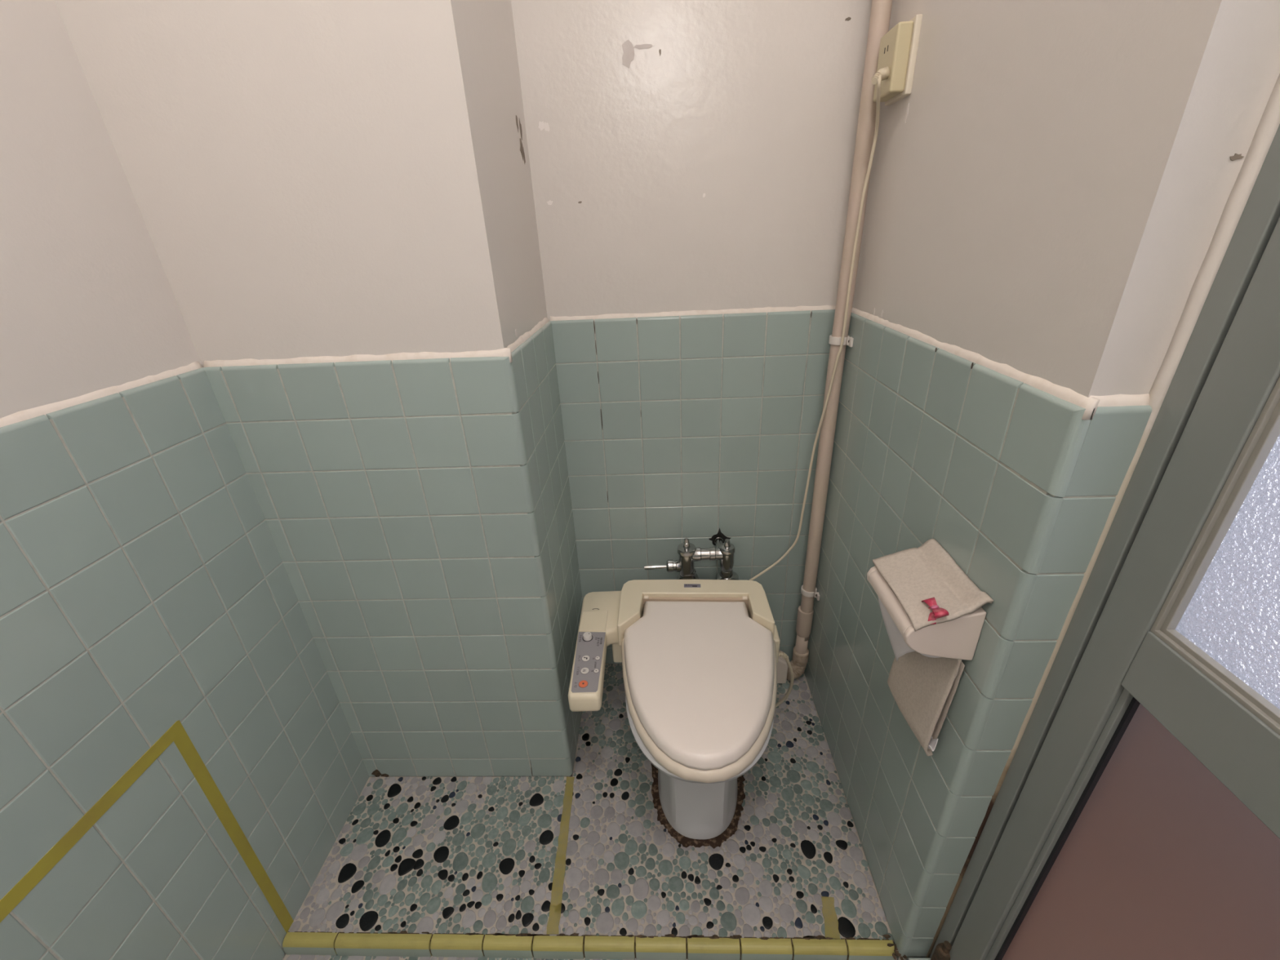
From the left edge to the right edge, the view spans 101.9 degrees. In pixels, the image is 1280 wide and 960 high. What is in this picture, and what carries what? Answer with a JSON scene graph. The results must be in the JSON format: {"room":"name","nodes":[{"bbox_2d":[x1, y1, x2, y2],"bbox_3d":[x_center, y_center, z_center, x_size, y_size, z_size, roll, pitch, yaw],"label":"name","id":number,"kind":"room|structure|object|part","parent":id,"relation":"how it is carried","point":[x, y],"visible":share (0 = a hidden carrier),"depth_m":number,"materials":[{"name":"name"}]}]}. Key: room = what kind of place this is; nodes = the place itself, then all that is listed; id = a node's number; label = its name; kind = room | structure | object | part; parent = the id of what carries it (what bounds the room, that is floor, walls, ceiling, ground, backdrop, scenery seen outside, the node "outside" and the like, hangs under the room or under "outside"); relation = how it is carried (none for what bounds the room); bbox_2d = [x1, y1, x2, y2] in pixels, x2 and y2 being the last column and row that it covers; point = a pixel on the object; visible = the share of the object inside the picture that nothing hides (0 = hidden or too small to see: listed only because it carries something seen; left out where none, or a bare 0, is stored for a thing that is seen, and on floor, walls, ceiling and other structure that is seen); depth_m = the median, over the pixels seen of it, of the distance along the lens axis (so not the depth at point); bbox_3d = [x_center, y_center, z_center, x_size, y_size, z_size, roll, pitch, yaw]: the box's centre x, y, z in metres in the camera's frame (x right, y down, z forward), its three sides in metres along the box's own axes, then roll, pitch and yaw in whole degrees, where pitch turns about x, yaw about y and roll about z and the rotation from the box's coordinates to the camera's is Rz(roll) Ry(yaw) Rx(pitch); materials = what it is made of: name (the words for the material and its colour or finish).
{"room":"toilet room","nodes":[
{"label":"toilet room","id":0,"kind":"room"},
{"bbox_2d":[0,0,370,959],"bbox_3d":[-0.839,0.146,-0.241,0.100,2.740,2.360,-2,25,3],"label":"wall","id":1,"kind":"structure","parent":0,"point":[146,587],"depth_m":0.75,"materials":[{"name":"white paint"}]},
{"bbox_2d":[0,720,180,922],"bbox_3d":[-0.749,0.606,0.381,0.001,0.024,0.994,-2,25,3],"label":"tape strip","id":2,"kind":"object","parent":1,"relation":"attached to","point":[57,852],"visible":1,"depth_m":0.69,"materials":[{"name":"yellow plastic"}]},
{"bbox_2d":[173,720,293,933],"bbox_3d":[-0.724,0.648,0.938,0.001,0.574,0.030,-2,25,3],"label":"tape strip","id":3,"kind":"object","parent":1,"relation":"attached to","point":[183,742],"visible":1,"depth_m":0.92,"materials":[{"name":"yellow plastic"}]},
{"bbox_2d":[283,663,897,959],"bbox_3d":[-0.117,1.226,0.468,1.324,0.122,2.752,-2,25,3],"label":"floor","id":4,"kind":"structure","parent":0,"point":[456,855],"depth_m":1.15,"materials":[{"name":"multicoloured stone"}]},
{"bbox_2d":[54,0,582,777],"bbox_3d":[-0.534,-0.467,1.021,0.631,2.740,0.483,-2,25,3],"label":"wall pier","id":5,"kind":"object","parent":4,"relation":"on","point":[334,198],"visible":0.94,"depth_m":0.88,"materials":[{"name":"white paint"}]},
{"bbox_2d":[546,776,574,934],"bbox_3d":[-0.176,0.827,1.175,0.026,0.003,0.331,-3,25,0],"label":"tape strip","id":6,"kind":"object","parent":4,"relation":"on","point":[554,917],"visible":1,"depth_m":1.14,"materials":[{"name":"yellow plastic"}]},
{"bbox_2d":[282,930,906,959],"bbox_3d":[-0.103,0.923,1.019,1.217,0.059,0.042,-2,25,3],"label":"trim","id":7,"kind":"structure","parent":4,"relation":"on","point":[403,944],"depth_m":1.01,"materials":[{"name":"yellow tile"}]},
{"bbox_2d":[568,579,794,848],"bbox_3d":[0.120,0.542,1.254,0.543,0.426,0.600,-1,25,4],"label":"toilet","id":8,"kind":"object","parent":4,"relation":"on","point":[699,658],"visible":1,"depth_m":1.13,"materials":[{"name":"white plastic"}]},
{"bbox_3d":[-0.122,0.362,1.203,0.021,0.010,0.021,-1,25,4],"label":"dial knob","id":9,"kind":"part","parent":8,"relation":"part of","materials":[{"name":"white plastic"}]},
{"bbox_3d":[-0.116,0.397,1.143,0.064,0.002,0.179,-1,25,3],"label":"panel","id":10,"kind":"part","parent":8,"relation":"part of","materials":[{"name":"grey plastic"}]},
{"bbox_3d":[-0.103,0.385,1.221,0.108,0.047,0.352,-1,25,4],"label":"control arm","id":11,"kind":"part","parent":8,"relation":"part of","materials":[{"name":"beige plastic"}]},
{"bbox_3d":[-0.042,0.377,1.328,0.044,0.100,0.147,-1,25,4],"label":"tank","id":12,"kind":"part","parent":8,"relation":"part of","materials":[{"name":"beige plastic"}]},
{"bbox_3d":[0.134,0.271,1.328,0.042,0.001,0.014,-1,25,4],"label":"maker plate","id":13,"kind":"part","parent":8,"relation":"part of","materials":[{"name":"grey"}]},
{"bbox_3d":[0.127,0.438,1.100,0.359,0.028,0.414,-1,25,4],"label":"seat","id":14,"kind":"part","parent":8,"relation":"part of","materials":[{"name":"beige plastic"}]},
{"bbox_3d":[0.127,0.403,1.106,0.347,0.029,0.442,-1,25,4],"label":"lid","id":15,"kind":"part","parent":8,"relation":"part of","materials":[{"name":"white plastic"}]},
{"bbox_3d":[0.139,0.569,1.271,0.320,0.358,0.591,-1,25,4],"label":"bowl","id":16,"kind":"part","parent":8,"relation":"part of","materials":[{"name":"grey ceramic"}]},
{"bbox_3d":[0.310,0.399,1.266,0.048,0.075,0.060,-1,25,4],"label":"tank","id":17,"kind":"part","parent":8,"relation":"part of","materials":[{"name":"beige plastic"}]},
{"bbox_2d":[749,66,889,580],"bbox_3d":[0.363,-0.230,1.142,0.180,1.061,0.117,6,27,18],"label":"power cord","id":18,"kind":"object","parent":8,"relation":"attached to","point":[882,74],"visible":1,"depth_m":1.06,"materials":[{"name":"beige plastic"}]},
{"bbox_2d":[777,649,790,683],"bbox_3d":[0.393,0.555,1.561,0.126,0.113,0.059,-2,25,3],"label":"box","id":19,"kind":"object","parent":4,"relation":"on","point":[783,671],"visible":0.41,"depth_m":1.54,"materials":[{"name":"beige plastic"}]},
{"bbox_2d":[821,896,839,939],"bbox_3d":[0.378,0.869,1.032,0.029,0.003,0.072,2,26,10],"label":"tape strip","id":20,"kind":"object","parent":4,"relation":"on","point":[831,922],"visible":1,"depth_m":1.03,"materials":[{"name":"yellow plastic"}]},
{"bbox_2d":[511,0,871,663],"bbox_3d":[0.120,-0.566,1.164,0.688,2.740,0.101,-2,25,3],"label":"wall","id":21,"kind":"structure","parent":0,"point":[691,161],"depth_m":1.15,"materials":[{"name":"beige paint"}]},
{"bbox_2d":[644,536,738,580],"bbox_3d":[0.139,0.213,1.419,0.257,0.157,0.114,-2,25,3],"label":"valve","id":22,"kind":"object","parent":21,"relation":"attached to","point":[688,553],"visible":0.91,"depth_m":1.38,"materials":[{"name":"silver metal"}]},
{"bbox_3d":[0.043,0.235,1.402,0.066,0.013,0.013,-2,25,3],"label":"lever","id":23,"kind":"part","parent":22,"relation":"part of","materials":[{"name":"silver metal"}]},
{"bbox_2d":[804,0,1279,959],"bbox_3d":[0.481,0.010,-0.086,0.134,2.740,2.832,-2,25,3],"label":"wall","id":24,"kind":"structure","parent":0,"point":[1059,193],"depth_m":0.65,"materials":[{"name":"white paint"}]},
{"bbox_2d":[790,0,892,679],"bbox_3d":[0.426,-0.586,1.012,0.067,2.620,0.056,-2,25,3],"label":"pipe","id":25,"kind":"object","parent":24,"relation":"attached to","point":[881,10],"visible":0.89,"depth_m":1.12,"materials":[{"name":"beige"}]},
{"bbox_2d":[873,13,922,106],"bbox_3d":[0.432,-0.705,0.879,0.036,0.104,0.088,-2,25,3],"label":"wall outlet","id":26,"kind":"object","parent":24,"relation":"attached to","point":[898,49],"visible":0.94,"depth_m":0.85,"materials":[{"name":"beige plastic"}]},
{"bbox_2d":[906,956,930,959],"bbox_3d":[0.526,0.905,0.968,0.053,0.042,0.016,-2,25,3],"label":"trim","id":27,"kind":"structure","parent":24,"relation":"attached to","point":[908,957],"depth_m":0.97,"materials":[{"name":"grey tile"}]},
{"bbox_2d":[866,565,986,660],"bbox_3d":[0.407,0.180,0.761,0.097,0.084,0.146,-2,25,3],"label":"toilet paper holder","id":28,"kind":"object","parent":24,"relation":"attached to","point":[957,638],"visible":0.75,"depth_m":0.70,"materials":[{"name":"beige plastic"}]},
{"bbox_3d":[0.409,0.151,0.822,0.097,0.084,0.010,-2,25,3],"label":"panel","id":29,"kind":"part","parent":28,"relation":"part of","materials":[{"name":"beige plastic"}]},
{"bbox_2d":[877,595,938,662],"bbox_3d":[0.415,0.231,0.789,0.069,0.161,0.130,-2,25,3],"label":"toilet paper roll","id":30,"kind":"object","parent":28,"relation":"in","point":[900,647],"visible":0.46,"depth_m":0.81,"materials":[{"name":"white paper"}]},
{"bbox_2d":[872,538,993,755],"bbox_3d":[0.415,0.261,0.796,0.090,0.308,0.160,-2,25,3],"label":"cover","id":31,"kind":"object","parent":28,"relation":"on","point":[931,588],"visible":0.94,"depth_m":0.77,"materials":[{"name":"beige fabric"}]},
{"bbox_3d":[0.406,0.210,0.699,0.097,0.084,0.010,-2,25,3],"label":"panel","id":32,"kind":"part","parent":28,"relation":"part of","materials":[{"name":"beige plastic"}]},
{"bbox_2d":[928,124,1279,959],"bbox_3d":[0.522,0.156,0.182,0.072,2.095,0.792,-1,25,2],"label":"door","id":33,"kind":"structure","parent":24,"relation":"in","point":[1135,814],"depth_m":0.51,"materials":[{"name":"grey metal"}]},
{"bbox_3d":[0.537,0.663,0.421,0.004,0.683,0.628,-1,25,2],"label":"pane","id":34,"kind":"part","parent":33,"relation":"part of","materials":[{"name":"brown wood"}]},
{"bbox_3d":[0.525,0.322,0.260,0.036,0.074,0.628,-1,25,2],"label":"rail","id":35,"kind":"part","parent":33,"relation":"part of","materials":[{"name":"grey metal"}]},
{"bbox_3d":[0.512,-0.196,0.013,0.004,1.073,0.628,-1,25,2],"label":"glass pane","id":36,"kind":"part","parent":33,"relation":"part of","materials":[{"name":"white"}]}
]}

